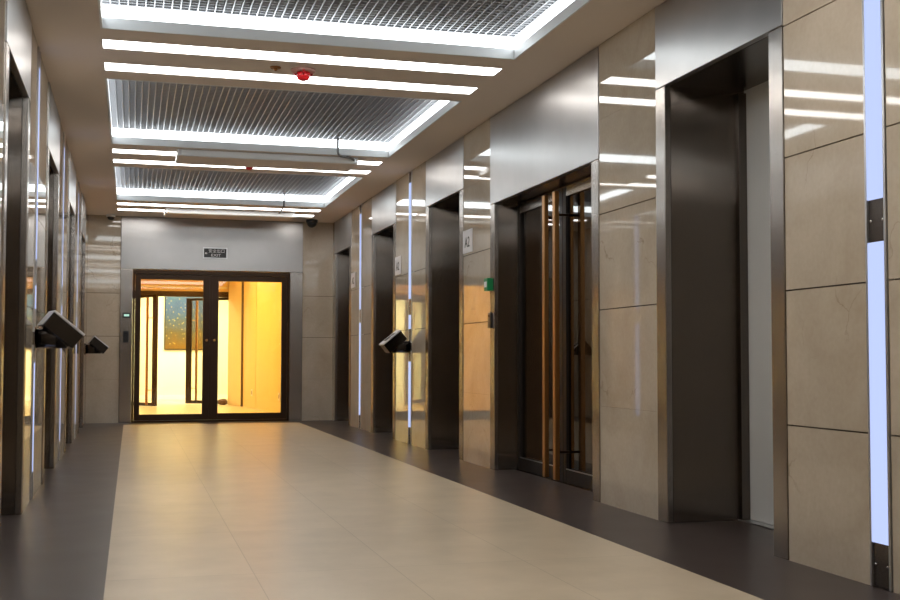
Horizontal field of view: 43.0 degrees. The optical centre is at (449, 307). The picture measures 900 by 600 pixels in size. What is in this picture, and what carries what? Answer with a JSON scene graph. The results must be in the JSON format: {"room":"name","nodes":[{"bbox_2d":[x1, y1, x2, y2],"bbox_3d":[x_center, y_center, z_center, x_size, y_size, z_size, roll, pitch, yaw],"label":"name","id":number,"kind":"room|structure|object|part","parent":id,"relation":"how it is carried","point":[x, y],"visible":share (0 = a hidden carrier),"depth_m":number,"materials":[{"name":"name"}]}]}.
{"room":"lobby","nodes":[
{"label":"lobby","id":0,"kind":"room"},
{"bbox_2d":[0,0,87,509],"bbox_3d":[-2.616,-0.281,5.756,0.800,2.800,19.660,1,-3,-16],"label":"wall","id":1,"kind":"structure","parent":0,"point":[44,83],"depth_m":7.48,"materials":[{"name":"brown"}]},
{"bbox_2d":[0,0,31,528],"bbox_3d":[-2.509,-0.275,5.812,0.576,2.794,1.286,1,-3,-16],"label":"elevator","id":2,"kind":"object","parent":1,"relation":"attached to","point":[14,268],"visible":0.91,"depth_m":6.36,"materials":[{"name":"metal"}]},
{"bbox_3d":[-2.092,-0.069,5.308,0.036,2.336,0.110,1,-3,-16],"label":"casing","id":3,"kind":"part","parent":2,"relation":"part of","materials":[{"name":"metal"}]},
{"bbox_3d":[-2.247,-1.440,5.936,0.036,0.454,1.286,1,-3,-16],"label":"header panel","id":4,"kind":"part","parent":2,"relation":"part of","materials":[{"name":"metal"}]},
{"bbox_3d":[-2.407,-0.019,6.440,0.036,2.336,0.110,1,-3,-16],"label":"casing","id":5,"kind":"part","parent":2,"relation":"part of","materials":[{"name":"metal"}]},
{"bbox_2d":[30,47,40,500],"bbox_3d":[-2.583,-0.220,7.082,0.036,2.794,0.126,1,-3,-16],"label":"wall light","id":6,"kind":"object","parent":1,"relation":"attached to","point":[39,53],"visible":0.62,"depth_m":7.07,"materials":[{"name":"glowing white plastic diffuser"},{"name":"satin aluminium"}]},
{"bbox_2d":[32,363,34,471],"bbox_3d":[-2.580,0.673,7.044,0.025,0.670,0.100,1,-3,-16],"label":"diffuser","id":7,"kind":"object","parent":6,"relation":"attached to","point":[33,370],"depth_m":7.03,"materials":[{"name":"plastic"}]},
{"bbox_2d":[36,68,39,258],"bbox_3d":[-2.578,-0.903,7.114,0.025,1.195,0.100,1,-3,-16],"label":"diffuser","id":8,"kind":"object","parent":6,"relation":"attached to","point":[38,88],"depth_m":7.10,"materials":[{"name":"white plastic"}]},
{"bbox_2d":[42,82,60,483],"bbox_3d":[-3.249,-0.158,8.463,0.576,2.794,1.296,1,-3,-16],"label":"entrance","id":9,"kind":"object","parent":1,"relation":"attached to","point":[53,146],"visible":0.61,"depth_m":9.01,"materials":[{"name":"metal"}]},
{"bbox_3d":[-2.830,0.048,7.955,0.036,2.336,0.110,1,-3,-16],"label":"casing","id":10,"kind":"part","parent":9,"relation":"part of","materials":[{"name":"metal"}]},
{"bbox_3d":[-2.987,-1.323,8.588,0.036,0.454,1.296,1,-3,-16],"label":"header panel","id":11,"kind":"part","parent":9,"relation":"part of","materials":[{"name":"metal"}]},
{"bbox_3d":[-3.148,0.099,9.096,0.036,2.336,0.110,1,-3,-16],"label":"casing","id":12,"kind":"part","parent":9,"relation":"part of","materials":[{"name":"metal"}]},
{"bbox_2d":[33,310,84,350],"bbox_3d":[-2.441,0.142,7.108,0.301,0.247,0.203,1,-3,-28],"label":"panel","id":13,"kind":"object","parent":1,"relation":"attached to","point":[55,331],"visible":1,"depth_m":7.04,"materials":[{"name":"metal"}]},
{"bbox_3d":[-2.466,0.190,7.097,0.199,0.122,0.122,1,-3,-16],"label":"arm","id":14,"kind":"part","parent":13,"relation":"part of","materials":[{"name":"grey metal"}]},
{"bbox_2d":[58,133,64,460],"bbox_3d":[-3.330,-0.102,9.758,0.036,2.794,0.126,1,-3,-16],"label":"wall light","id":15,"kind":"object","parent":1,"relation":"attached to","point":[64,133],"visible":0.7,"depth_m":9.75,"materials":[{"name":"white plastic"}]},
{"bbox_2d":[59,314,61,440],"bbox_3d":[-3.327,0.552,9.730,0.025,1.148,0.100,1,-3,-16],"label":"diffuser","id":16,"kind":"object","parent":15,"relation":"attached to","point":[61,314],"depth_m":9.68,"materials":[{"name":"white plastic"}]},
{"bbox_2d":[62,147,64,285],"bbox_3d":[-3.325,-0.785,9.789,0.025,1.195,0.100,1,-3,-16],"label":"diffuser","id":17,"kind":"object","parent":15,"relation":"attached to","point":[63,147],"depth_m":9.76,"materials":[{"name":"white plastic"}]},
{"bbox_2d":[64,151,75,452],"bbox_3d":[-3.991,-0.040,11.124,0.576,2.794,1.306,1,-3,-16],"label":"entrance","id":18,"kind":"object","parent":1,"relation":"attached to","point":[72,172],"visible":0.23,"depth_m":11.68,"materials":[{"name":"metal"}]},
{"bbox_3d":[-3.571,0.166,10.611,0.036,2.336,0.110,1,-3,-16],"label":"casing","id":19,"kind":"part","parent":18,"relation":"part of","materials":[{"name":"metal"}]},
{"bbox_3d":[-3.730,-1.205,11.248,0.036,0.454,1.306,1,-3,-16],"label":"header panel","id":20,"kind":"part","parent":18,"relation":"part of","materials":[{"name":"metal"}]},
{"bbox_3d":[-3.892,0.217,11.762,0.036,2.336,0.110,1,-3,-16],"label":"casing","id":21,"kind":"part","parent":18,"relation":"part of","materials":[{"name":"metal"}]},
{"bbox_2d":[74,182,78,438],"bbox_3d":[-4.087,0.018,12.472,0.036,2.794,0.126,1,-3,-16],"label":"wall light","id":22,"kind":"object","parent":1,"relation":"attached to","point":[78,182],"visible":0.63,"depth_m":12.45,"materials":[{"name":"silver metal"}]},
{"bbox_2d":[75,344,76,418],"bbox_3d":[-4.084,0.672,12.444,0.025,1.148,0.100,1,-3,-16],"label":"diffuser","id":23,"kind":"object","parent":22,"relation":"attached to","point":[76,344],"depth_m":12.41,"materials":[{"name":"white plastic"}]},
{"bbox_2d":[77,211,78,293],"bbox_3d":[-4.082,-0.665,12.503,0.025,1.195,0.100,1,-3,-16],"label":"diffuser","id":24,"kind":"object","parent":22,"relation":"attached to","point":[78,211],"depth_m":12.48,"materials":[{"name":"white plastic"}]},
{"bbox_2d":[78,194,85,432],"bbox_3d":[-4.737,0.078,13.794,0.576,2.794,1.296,1,-3,-16],"label":"entrance","id":25,"kind":"object","parent":1,"relation":"attached to","point":[83,205],"visible":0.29,"depth_m":14.35,"materials":[{"name":"metal"}]},
{"bbox_3d":[-4.318,0.284,13.286,0.036,2.336,0.110,1,-3,-16],"label":"casing","id":26,"kind":"part","parent":25,"relation":"part of","materials":[{"name":"metal"}]},
{"bbox_3d":[-4.636,0.335,14.427,0.036,2.336,0.110,1,-3,-16],"label":"casing","id":27,"kind":"part","parent":25,"relation":"part of","materials":[{"name":"metal"}]},
{"bbox_3d":[-4.475,-1.087,13.919,0.036,0.454,1.296,1,-3,-16],"label":"header panel","id":28,"kind":"part","parent":25,"relation":"part of","materials":[{"name":"metal"}]},
{"bbox_2d":[85,336,108,354],"bbox_3d":[-4.615,0.487,14.921,0.303,0.247,0.196,1,-3,-24],"label":"panel","id":29,"kind":"object","parent":1,"relation":"attached to","point":[95,345],"visible":1,"depth_m":14.85,"materials":[{"name":"metal"}]},
{"bbox_3d":[-4.646,0.535,14.911,0.199,0.122,0.122,1,-3,-16],"label":"arm","id":30,"kind":"part","parent":29,"relation":"part of","materials":[{"name":"grey metal"}]},
{"bbox_2d":[131,297,228,394],"bbox_3d":[-5.039,0.580,23.102,4.500,2.620,2.980,1,-3,-16],"label":"wall","id":31,"kind":"structure","parent":0,"point":[171,369],"depth_m":24.27,"materials":[{"name":"white paint"}]},
{"bbox_2d":[164,297,202,349],"bbox_3d":[-5.647,0.300,24.368,0.860,1.190,0.039,1,-3,-16],"label":"framed picture","id":32,"kind":"object","parent":31,"relation":"attached to","point":[175,307],"visible":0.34,"depth_m":24.32,"materials":[{"name":"multicoloured"}]},
{"bbox_2d":[139,394,227,399],"bbox_3d":[-5.412,1.897,24.377,4.300,0.100,0.015,1,-3,-16],"label":"baseboard","id":33,"kind":"structure","parent":31,"relation":"attached to","point":[220,396],"depth_m":24.25,"materials":[{"name":"white"}]},
{"bbox_2d":[141,279,228,291],"bbox_3d":[-5.100,0.507,21.462,2.500,2.620,0.150,1,-3,-16],"label":"wall","id":34,"kind":"structure","parent":0,"point":[146,285],"depth_m":21.44,"materials":[{"name":"brown paint"}]},
{"bbox_2d":[133,291,228,405],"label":"door","id":35,"kind":"structure","parent":34,"relation":"in","point":[144,294],"depth_m":21.44,"materials":[{"name":"brown metal"}]},
{"bbox_3d":[-5.409,0.774,20.626,0.170,1.950,0.043,0,-3,8],"label":"pull handle","id":36,"kind":"part","parent":35,"relation":"part of","materials":[{"name":"metal"}]},
{"bbox_3d":[-5.080,0.751,21.452,2.080,2.129,0.120,1,-3,-16],"label":"frame","id":37,"kind":"part","parent":35,"relation":"part of","materials":[{"name":"brown metal"}]},
{"bbox_3d":[-4.938,0.835,21.982,0.170,1.950,0.043,1,-3,-13],"label":"pull handle","id":38,"kind":"part","parent":35,"relation":"part of","materials":[{"name":"metal"}]},
{"bbox_2d":[85,215,333,422],"bbox_3d":[-3.307,0.172,15.913,3.930,2.800,0.302,1,-3,-16],"label":"wall","id":39,"kind":"structure","parent":0,"point":[104,234],"depth_m":15.49,"materials":[{"name":"brown"}]},
{"bbox_2d":[119,216,302,422],"bbox_3d":[-3.281,0.170,15.814,2.466,2.793,0.106,1,-3,-16],"label":"door","id":40,"kind":"structure","parent":39,"relation":"in","point":[161,244],"depth_m":15.78,"materials":[{"name":"metal"}]},
{"bbox_2d":[123,331,128,342],"bbox_3d":[-4.374,0.389,15.430,0.068,0.156,0.027,1,-3,-16],"label":"card reader","id":41,"kind":"object","parent":40,"relation":"attached to","point":[125,333],"visible":1,"depth_m":15.42,"materials":[{"name":"black plastic"}]},
{"bbox_3d":[-4.384,0.509,15.455,0.158,2.079,0.036,1,-3,-16],"label":"casing","id":42,"kind":"part","parent":40,"relation":"part of","materials":[{"name":"metal"}]},
{"bbox_2d":[123,313,129,317],"bbox_3d":[-4.371,0.099,15.447,0.100,0.070,0.021,1,-3,-16],"label":"keypad","id":43,"kind":"object","parent":40,"relation":"attached to","point":[125,315],"visible":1,"depth_m":15.44,"materials":[{"name":"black plastic"}]},
{"bbox_3d":[-3.290,0.531,15.799,2.130,2.069,0.100,1,-3,-16],"label":"frame","id":44,"kind":"part","parent":40,"relation":"part of","materials":[{"name":"brown metal"}]},
{"bbox_3d":[-3.270,-0.872,15.827,2.466,0.711,0.036,1,-3,-16],"label":"header panel","id":45,"kind":"part","parent":40,"relation":"part of","materials":[{"name":"metal"}]},
{"bbox_2d":[203,247,226,258],"bbox_3d":[-3.246,-0.757,15.797,0.332,0.154,0.026,1,-3,-16],"label":"exit sign","id":46,"kind":"object","parent":40,"relation":"attached to","point":[208,252],"visible":1,"depth_m":15.78,"materials":[{"name":"black plastic"}]},
{"bbox_3d":[-2.168,0.540,16.072,0.174,2.079,0.036,1,-3,-16],"label":"casing","id":47,"kind":"part","parent":40,"relation":"part of","materials":[{"name":"metal"}]},
{"bbox_2d":[227,282,280,411],"bbox_3d":[-3.006,0.403,19.076,0.229,2.620,5.664,1,-3,-23],"label":"wall","id":48,"kind":"structure","parent":0,"point":[254,308],"depth_m":20.04,"materials":[{"name":"yellow paint"}]},
{"bbox_2d":[25,0,665,222],"bbox_3d":[-0.605,-1.680,6.301,5.130,0.050,19.910,1,-3,-16],"label":"ceiling","id":49,"kind":"structure","parent":0,"point":[68,33],"depth_m":7.84,"materials":[{"name":"beige paint"}]},
{"bbox_2d":[106,214,115,219],"bbox_3d":[-4.549,-1.217,15.338,0.119,0.080,0.119,1,-3,-16],"label":"security camera","id":50,"kind":"object","parent":49,"relation":"attached to","point":[109,216],"visible":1,"depth_m":15.30,"materials":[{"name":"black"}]},
{"bbox_2d":[117,208,164,211],"bbox_3d":[-4.030,-1.308,14.912,0.591,0.065,0.204,1,-3,-16],"label":"strip light","id":51,"kind":"object","parent":49,"relation":"attached to","point":[164,210],"depth_m":14.97,"materials":[{"name":"white plastic"}]},
{"bbox_2d":[112,149,176,155],"bbox_3d":[-2.869,-1.493,10.735,0.579,0.065,0.208,1,-3,-16],"label":"strip light","id":52,"kind":"object","parent":49,"relation":"attached to","point":[174,154],"depth_m":10.77,"materials":[{"name":"white plastic"}]},
{"bbox_2d":[113,159,245,168],"bbox_3d":[-2.676,-1.464,11.369,1.289,0.064,0.207,1,-3,-16],"label":"strip light","id":53,"kind":"object","parent":49,"relation":"attached to","point":[176,164],"depth_m":11.37,"materials":[{"name":"white plastic"}]},
{"bbox_2d":[117,203,320,211],"bbox_3d":[-2.933,-1.319,14.635,2.563,0.064,0.208,1,-3,-16],"label":"strip light","id":54,"kind":"object","parent":49,"relation":"attached to","point":[137,204],"visible":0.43,"depth_m":14.67,"materials":[{"name":"white plastic"}]},
{"bbox_2d":[164,208,294,220],"bbox_3d":[-2.914,-1.232,15.113,1.670,0.064,0.453,1,-3,-16],"label":"strip light","id":55,"kind":"object","parent":49,"relation":"attached to","point":[169,212],"visible":1,"depth_m":14.98,"materials":[{"name":"white plastic"}]},
{"bbox_3d":[-2.914,-1.202,15.113,1.640,0.005,0.420,1,-3,-16],"label":"panel","id":56,"kind":"part","parent":55,"relation":"part of","materials":[{"name":"beige paint"}]},
{"bbox_2d":[279,193,284,213],"bbox_3d":[-2.167,-1.668,14.745,0.022,0.825,0.704,1,-3,-13],"label":"conduit","id":57,"kind":"object","parent":55,"relation":"attached to","point":[283,193],"visible":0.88,"depth_m":14.39,"materials":[{"name":"grey metal"}]},
{"bbox_2d":[113,166,363,207],"bbox_3d":[-2.493,-1.455,13.062,2.589,0.202,2.549,1,-3,-16],"label":"ceiling light panel","id":58,"kind":"object","parent":49,"relation":"attached to","point":[131,183],"visible":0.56,"depth_m":13.83,"materials":[{"name":"white"}]},
{"bbox_2d":[115,167,346,195],"bbox_3d":[-2.493,-1.522,13.065,2.563,0.040,2.523,1,-3,-16],"label":"grille","id":59,"kind":"object","parent":58,"relation":"attached to","point":[128,179],"depth_m":13.58,"materials":[{"name":"silver metal"}]},
{"bbox_2d":[175,149,357,171],"bbox_3d":[-1.762,-1.414,10.984,1.690,0.064,0.473,1,-3,-16],"label":"ceiling box","id":60,"kind":"object","parent":49,"relation":"attached to","point":[183,156],"visible":1,"depth_m":10.86,"materials":[{"name":"white metal"}]},
{"bbox_3d":[-1.762,-1.385,10.985,1.660,0.005,0.440,1,-3,-16],"label":"panel","id":61,"kind":"part","parent":60,"relation":"part of","materials":[{"name":"beige paint"}]},
{"bbox_2d":[337,137,354,160],"bbox_3d":[-0.987,-1.833,10.891,0.035,0.836,0.251,-2,-3,35],"label":"conduit","id":62,"kind":"object","parent":60,"relation":"attached to","point":[338,153],"visible":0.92,"depth_m":10.79,"materials":[{"name":"grey metal"}]},
{"bbox_2d":[270,66,280,70],"bbox_3d":[-1.158,-1.585,7.582,0.072,0.026,0.072,1,-3,-16],"label":"cap","id":63,"kind":"object","parent":49,"relation":"attached to","point":[275,68],"visible":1,"depth_m":7.57,"materials":[{"name":"brown metal"}]},
{"bbox_2d":[105,78,461,157],"bbox_3d":[-1.482,-1.615,9.439,2.589,0.202,2.519,1,-3,-16],"label":"ceiling light panel","id":64,"kind":"object","parent":49,"relation":"attached to","point":[147,113],"visible":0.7,"depth_m":9.87,"materials":[{"name":"white"}]},
{"bbox_2d":[104,62,477,93],"bbox_3d":[-1.058,-1.616,7.918,2.563,0.064,0.212,1,-3,-16],"label":"strip light","id":65,"kind":"object","parent":49,"relation":"attached to","point":[107,66],"visible":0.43,"depth_m":7.92,"materials":[{"name":"white plastic"}]},
{"bbox_2d":[101,39,501,75],"bbox_3d":[-0.907,-1.640,7.376,2.563,0.064,0.211,1,-3,-16],"label":"strip light","id":66,"kind":"object","parent":49,"relation":"attached to","point":[107,44],"visible":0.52,"depth_m":7.37,"materials":[{"name":"white plastic"}]},
{"bbox_2d":[291,67,315,80],"bbox_3d":[-0.982,-1.557,7.651,0.164,0.074,0.164,1,-3,-16],"label":"detector","id":67,"kind":"object","parent":49,"relation":"attached to","point":[302,73],"visible":1,"depth_m":7.61,"materials":[{"name":"red plastic"}]},
{"bbox_2d":[295,215,314,216],"bbox_3d":[-1.973,-1.279,15.493,0.247,0.065,0.181,1,-3,-16],"label":"strip light","id":68,"kind":"object","parent":49,"relation":"attached to","point":[295,215],"depth_m":15.49,"materials":[{"name":"white plastic"}]},
{"bbox_2d":[306,219,317,227],"bbox_3d":[-1.923,-1.172,15.913,0.162,0.110,0.162,1,-3,-16],"label":"security camera","id":69,"kind":"object","parent":49,"relation":"attached to","point":[311,223],"visible":1,"depth_m":15.86,"materials":[{"name":"black plastic"}]},
{"bbox_2d":[253,167,370,173],"bbox_3d":[-1.408,-1.447,11.723,1.188,0.064,0.208,1,-3,-16],"label":"strip light","id":70,"kind":"object","parent":49,"relation":"attached to","point":[351,171],"depth_m":11.81,"materials":[{"name":"white plastic"}]},
{"bbox_2d":[98,0,591,59],"bbox_3d":[-0.477,-1.774,5.840,2.589,0.202,2.529,1,-3,-16],"label":"ceiling light panel","id":71,"kind":"object","parent":49,"relation":"attached to","point":[499,29],"visible":0.99,"depth_m":6.92,"materials":[{"name":"white"}]},
{"bbox_2d":[101,0,558,36],"bbox_3d":[-0.477,-1.841,5.843,2.563,0.040,2.503,1,-3,-16],"label":"grille","id":72,"kind":"object","parent":71,"relation":"attached to","point":[449,18],"depth_m":6.88,"materials":[{"name":"silver metal"}]},
{"bbox_2d":[357,161,382,165],"bbox_3d":[-0.800,-1.464,11.310,0.241,0.065,0.206,1,-3,-16],"label":"strip light","id":73,"kind":"object","parent":49,"relation":"attached to","point":[359,162],"depth_m":11.35,"materials":[{"name":"white plastic"}]},
{"bbox_2d":[0,399,899,599],"bbox_3d":[-0.888,1.387,11.641,7.530,0.002,30.200,1,-3,-16],"label":"floor","id":74,"kind":"structure","parent":0,"point":[314,509],"depth_m":5.74,"materials":[{"name":"beige tile"}]},
{"bbox_2d":[218,399,226,404],"bbox_3d":[-4.264,1.758,21.425,0.168,0.119,0.162,-2,-3,32],"label":"cloth bag","id":75,"kind":"object","parent":74,"relation":"on","point":[220,401],"visible":0.98,"depth_m":21.39,"materials":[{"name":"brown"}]},
{"bbox_2d":[332,0,899,593],"bbox_3d":[1.362,-0.225,6.864,0.800,2.800,19.660,1,-3,-16],"label":"wall","id":76,"kind":"structure","parent":0,"point":[827,400],"depth_m":4.97,"materials":[{"name":"brown"}]},
{"bbox_2d":[333,211,351,425],"bbox_3d":[-1.186,0.162,15.556,0.576,2.794,1.266,1,-3,-16],"label":"entrance","id":77,"kind":"object","parent":76,"relation":"attached to","point":[342,240],"visible":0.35,"depth_m":15.98,"materials":[{"name":"metal"}]},
{"bbox_3d":[-1.601,0.411,16.029,0.036,2.336,0.110,1,-3,-16],"label":"casing","id":78,"kind":"part","parent":77,"relation":"part of","materials":[{"name":"metal"}]},
{"bbox_3d":[-1.444,-1.011,15.535,0.036,0.454,1.266,1,-3,-16],"label":"header panel","id":79,"kind":"part","parent":77,"relation":"part of","materials":[{"name":"metal"}]},
{"bbox_3d":[-1.291,0.361,14.917,0.036,2.336,0.110,1,-3,-16],"label":"casing","id":80,"kind":"part","parent":77,"relation":"part of","materials":[{"name":"metal"}]},
{"bbox_2d":[351,272,354,287],"bbox_3d":[-1.248,-0.358,14.735,0.010,0.196,0.260,1,-3,-16],"label":"sign","id":81,"kind":"object","parent":76,"relation":"attached to","point":[353,273],"visible":1,"depth_m":14.71,"materials":[{"name":"white plastic"}]},
{"bbox_2d":[358,204,363,428],"bbox_3d":[-1.106,0.102,14.266,0.036,2.794,0.126,1,-3,-16],"label":"wall light","id":82,"kind":"object","parent":76,"relation":"attached to","point":[360,214],"visible":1,"depth_m":14.25,"materials":[{"name":"grey plastic"}]},
{"bbox_2d":[359,214,360,308],"bbox_3d":[-1.109,-0.581,14.295,0.025,1.195,0.100,1,-3,-16],"label":"diffuser","id":83,"kind":"object","parent":82,"relation":"attached to","point":[359,214],"depth_m":14.31,"materials":[{"name":"white plastic"}]},
{"bbox_2d":[359,323,360,414],"bbox_3d":[-1.111,0.757,14.236,0.025,1.148,0.100,1,-3,-16],"label":"diffuser","id":84,"kind":"object","parent":82,"relation":"attached to","point":[359,323],"depth_m":14.22,"materials":[{"name":"white plastic"}]},
{"bbox_2d":[371,182,395,438],"bbox_3d":[-0.486,0.051,13.049,0.576,2.794,1.276,1,-3,-16],"label":"entrance","id":85,"kind":"object","parent":76,"relation":"attached to","point":[383,292],"visible":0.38,"depth_m":13.48,"materials":[{"name":"metal"}]},
{"bbox_3d":[-0.903,0.300,13.527,0.036,2.336,0.110,1,-3,-16],"label":"casing","id":86,"kind":"part","parent":85,"relation":"part of","materials":[{"name":"metal"}]},
{"bbox_3d":[-0.745,-1.121,13.028,0.036,0.454,1.276,1,-3,-16],"label":"header panel","id":87,"kind":"part","parent":85,"relation":"part of","materials":[{"name":"metal"}]},
{"bbox_3d":[-0.590,0.250,12.405,0.036,2.336,0.110,1,-3,-16],"label":"casing","id":88,"kind":"part","parent":85,"relation":"part of","materials":[{"name":"metal"}]},
{"bbox_2d":[379,330,411,353],"bbox_3d":[-0.555,0.348,11.660,0.306,0.247,0.196,1,-3,-16],"label":"panel","id":89,"kind":"object","parent":76,"relation":"attached to","point":[394,343],"visible":1,"depth_m":11.59,"materials":[{"name":"metal"}]},
{"bbox_3d":[-0.514,0.397,11.669,0.199,0.122,0.122,1,-3,-16],"label":"arm","id":90,"kind":"part","parent":89,"relation":"part of","materials":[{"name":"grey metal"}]},
{"bbox_2d":[395,256,400,275],"bbox_3d":[-0.558,-0.454,12.261,0.010,0.196,0.260,1,-3,-16],"label":"sign","id":91,"kind":"object","parent":76,"relation":"attached to","point":[397,259],"visible":1,"depth_m":12.23,"materials":[{"name":"white plastic"}]},
{"bbox_2d":[408,171,413,443],"bbox_3d":[-0.396,-0.010,11.721,0.036,2.794,0.126,1,-3,-16],"label":"wall light","id":92,"kind":"object","parent":76,"relation":"attached to","point":[410,329],"visible":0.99,"depth_m":11.71,"materials":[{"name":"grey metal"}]},
{"bbox_2d":[408,362,410,426],"bbox_3d":[-0.402,0.883,11.680,0.025,0.670,0.100,1,-3,-16],"label":"diffuser","id":93,"kind":"object","parent":92,"relation":"attached to","point":[409,363],"depth_m":11.68,"materials":[{"name":"white plastic"}]},
{"bbox_2d":[409,183,410,298],"bbox_3d":[-0.399,-0.693,11.750,0.025,1.195,0.100,1,-3,-16],"label":"diffuser","id":94,"kind":"object","parent":92,"relation":"attached to","point":[409,183],"depth_m":11.75,"materials":[{"name":"white plastic"}]},
{"bbox_3d":[-0.397,-0.013,11.720,0.018,0.165,0.100,1,-3,-16],"label":"plate","id":95,"kind":"part","parent":92,"relation":"part of","materials":[{"name":"metal"}]},
{"bbox_3d":[-0.397,0.381,11.703,0.018,0.333,0.100,1,-3,-16],"label":"plate","id":96,"kind":"part","parent":92,"relation":"part of","materials":[{"name":"metal"}]},
{"bbox_2d":[425,136,464,459],"bbox_3d":[0.213,-0.060,10.542,0.576,2.794,1.296,1,-3,-16],"label":"elevator","id":97,"kind":"object","parent":76,"relation":"attached to","point":[444,318],"visible":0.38,"depth_m":10.99,"materials":[{"name":"metal"}]},
{"bbox_3d":[-0.206,0.190,11.030,0.036,2.336,0.110,1,-3,-16],"label":"casing","id":98,"kind":"part","parent":97,"relation":"part of","materials":[{"name":"metal"}]},
{"bbox_3d":[-0.045,-1.232,10.522,0.036,0.454,1.296,1,-3,-16],"label":"header panel","id":99,"kind":"part","parent":97,"relation":"part of","materials":[{"name":"metal"}]},
{"bbox_3d":[0.112,0.139,9.889,0.036,2.336,0.110,1,-3,-16],"label":"casing","id":100,"kind":"part","parent":97,"relation":"part of","materials":[{"name":"metal"}]},
{"bbox_2d":[463,228,472,253],"bbox_3d":[0.149,-0.568,9.726,0.010,0.196,0.270,1,-3,-16],"label":"sign","id":101,"kind":"object","parent":76,"relation":"attached to","point":[468,234],"visible":1,"depth_m":9.69,"materials":[{"name":"white plastic"}]},
{"bbox_2d":[490,46,601,501],"bbox_3d":[0.748,-0.169,8.075,0.280,2.794,2.191,1,-3,-16],"label":"door","id":102,"kind":"structure","parent":76,"relation":"in","point":[545,227],"depth_m":8.12,"materials":[{"name":"metal"}]},
{"bbox_2d":[484,278,493,290],"bbox_3d":[0.305,-0.185,9.035,0.058,0.100,0.092,1,-3,-16],"label":"button","id":103,"kind":"object","parent":102,"relation":"attached to","point":[488,282],"depth_m":8.99,"materials":[{"name":"green plastic"}]},
{"bbox_2d":[488,312,492,327],"bbox_3d":[0.320,0.098,9.027,0.027,0.124,0.080,1,-3,-16],"label":"card reader","id":104,"kind":"object","parent":102,"relation":"attached to","point":[490,315],"visible":1,"depth_m":8.99,"materials":[{"name":"black plastic"}]},
{"bbox_3d":[0.351,0.224,9.028,0.036,2.091,0.110,1,-3,-16],"label":"casing","id":105,"kind":"part","parent":102,"relation":"part of","materials":[{"name":"metal"}]},
{"bbox_3d":[0.686,0.194,8.553,0.008,1.912,0.854,1,-3,-16],"label":"glass pane","id":106,"kind":"part","parent":102,"relation":"part of","materials":[{"name":"clear glass"}]},
{"bbox_3d":[0.632,-1.217,8.089,0.036,0.699,2.191,1,-3,-16],"label":"header panel","id":107,"kind":"part","parent":102,"relation":"part of","materials":[{"name":"metal"}]},
{"bbox_3d":[0.724,0.196,8.197,0.117,2.015,0.048,1,-3,-16],"label":"pull handle","id":108,"kind":"part","parent":102,"relation":"part of","materials":[{"name":"orange metal"}]},
{"bbox_3d":[0.780,0.187,7.995,0.117,2.015,0.048,1,-3,-16],"label":"pull handle","id":109,"kind":"part","parent":102,"relation":"part of","materials":[{"name":"orange metal"}]},
{"bbox_3d":[0.950,0.152,7.605,0.008,1.912,0.854,1,-3,-16],"label":"glass pane","id":110,"kind":"part","parent":102,"relation":"part of","materials":[{"name":"clear glass"}]},
{"bbox_3d":[0.909,0.135,7.025,0.036,2.091,0.110,1,-3,-16],"label":"casing","id":111,"kind":"part","parent":102,"relation":"part of","materials":[{"name":"metal"}]},
{"bbox_2d":[655,0,792,559],"bbox_3d":[1.569,-0.275,5.685,0.576,2.794,1.261,1,-3,-16],"label":"elevator","id":112,"kind":"object","parent":76,"relation":"attached to","point":[723,424],"visible":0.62,"depth_m":6.13,"materials":[{"name":"metal"}]},
{"bbox_3d":[1.154,-0.026,6.156,0.036,2.336,0.110,1,-3,-16],"label":"casing","id":113,"kind":"part","parent":112,"relation":"part of","materials":[{"name":"metal"}]},
{"bbox_3d":[1.310,-1.447,5.664,0.036,0.454,1.261,1,-3,-16],"label":"header panel","id":114,"kind":"part","parent":112,"relation":"part of","materials":[{"name":"metal"}]},
{"bbox_3d":[1.767,1.121,5.678,0.160,0.005,1.041,1,-3,-16],"label":"sill","id":115,"kind":"part","parent":112,"relation":"part of","materials":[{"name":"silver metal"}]},
{"bbox_3d":[1.700,-0.042,5.982,0.038,2.340,0.518,1,-3,-16],"label":"door","id":116,"kind":"part","parent":112,"relation":"part of","materials":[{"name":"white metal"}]},
{"bbox_3d":[1.463,-0.075,5.048,0.036,2.336,0.110,1,-3,-16],"label":"casing","id":117,"kind":"part","parent":112,"relation":"part of","materials":[{"name":"metal"}]},
{"bbox_2d":[862,0,896,591],"bbox_3d":[1.649,-0.334,4.393,0.036,2.794,0.126,1,-3,-16],"label":"wall light","id":118,"kind":"object","parent":76,"relation":"attached to","point":[873,17],"visible":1,"depth_m":4.37,"materials":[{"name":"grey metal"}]},
{"bbox_2d":[864,0,882,199],"bbox_3d":[1.646,-1.017,4.422,0.025,1.195,0.100,1,-3,-16],"label":"diffuser","id":119,"kind":"object","parent":118,"relation":"attached to","point":[873,9],"depth_m":4.41,"materials":[{"name":"white plastic"}]},
{"bbox_3d":[1.648,-0.337,4.392,0.018,0.165,0.100,1,-3,-16],"label":"plate","id":120,"kind":"part","parent":118,"relation":"part of","materials":[{"name":"metal"}]},
{"bbox_2d":[868,241,888,545],"bbox_3d":[1.644,0.320,4.362,0.025,1.148,0.100,1,-3,-16],"label":"diffuser","id":121,"kind":"object","parent":118,"relation":"attached to","point":[878,272],"depth_m":4.35,"materials":[{"name":"white plastic"}]},
{"bbox_3d":[1.646,0.977,4.334,0.018,0.165,0.100,1,-3,-16],"label":"plate","id":122,"kind":"part","parent":118,"relation":"part of","materials":[{"name":"metal"}]}
]}

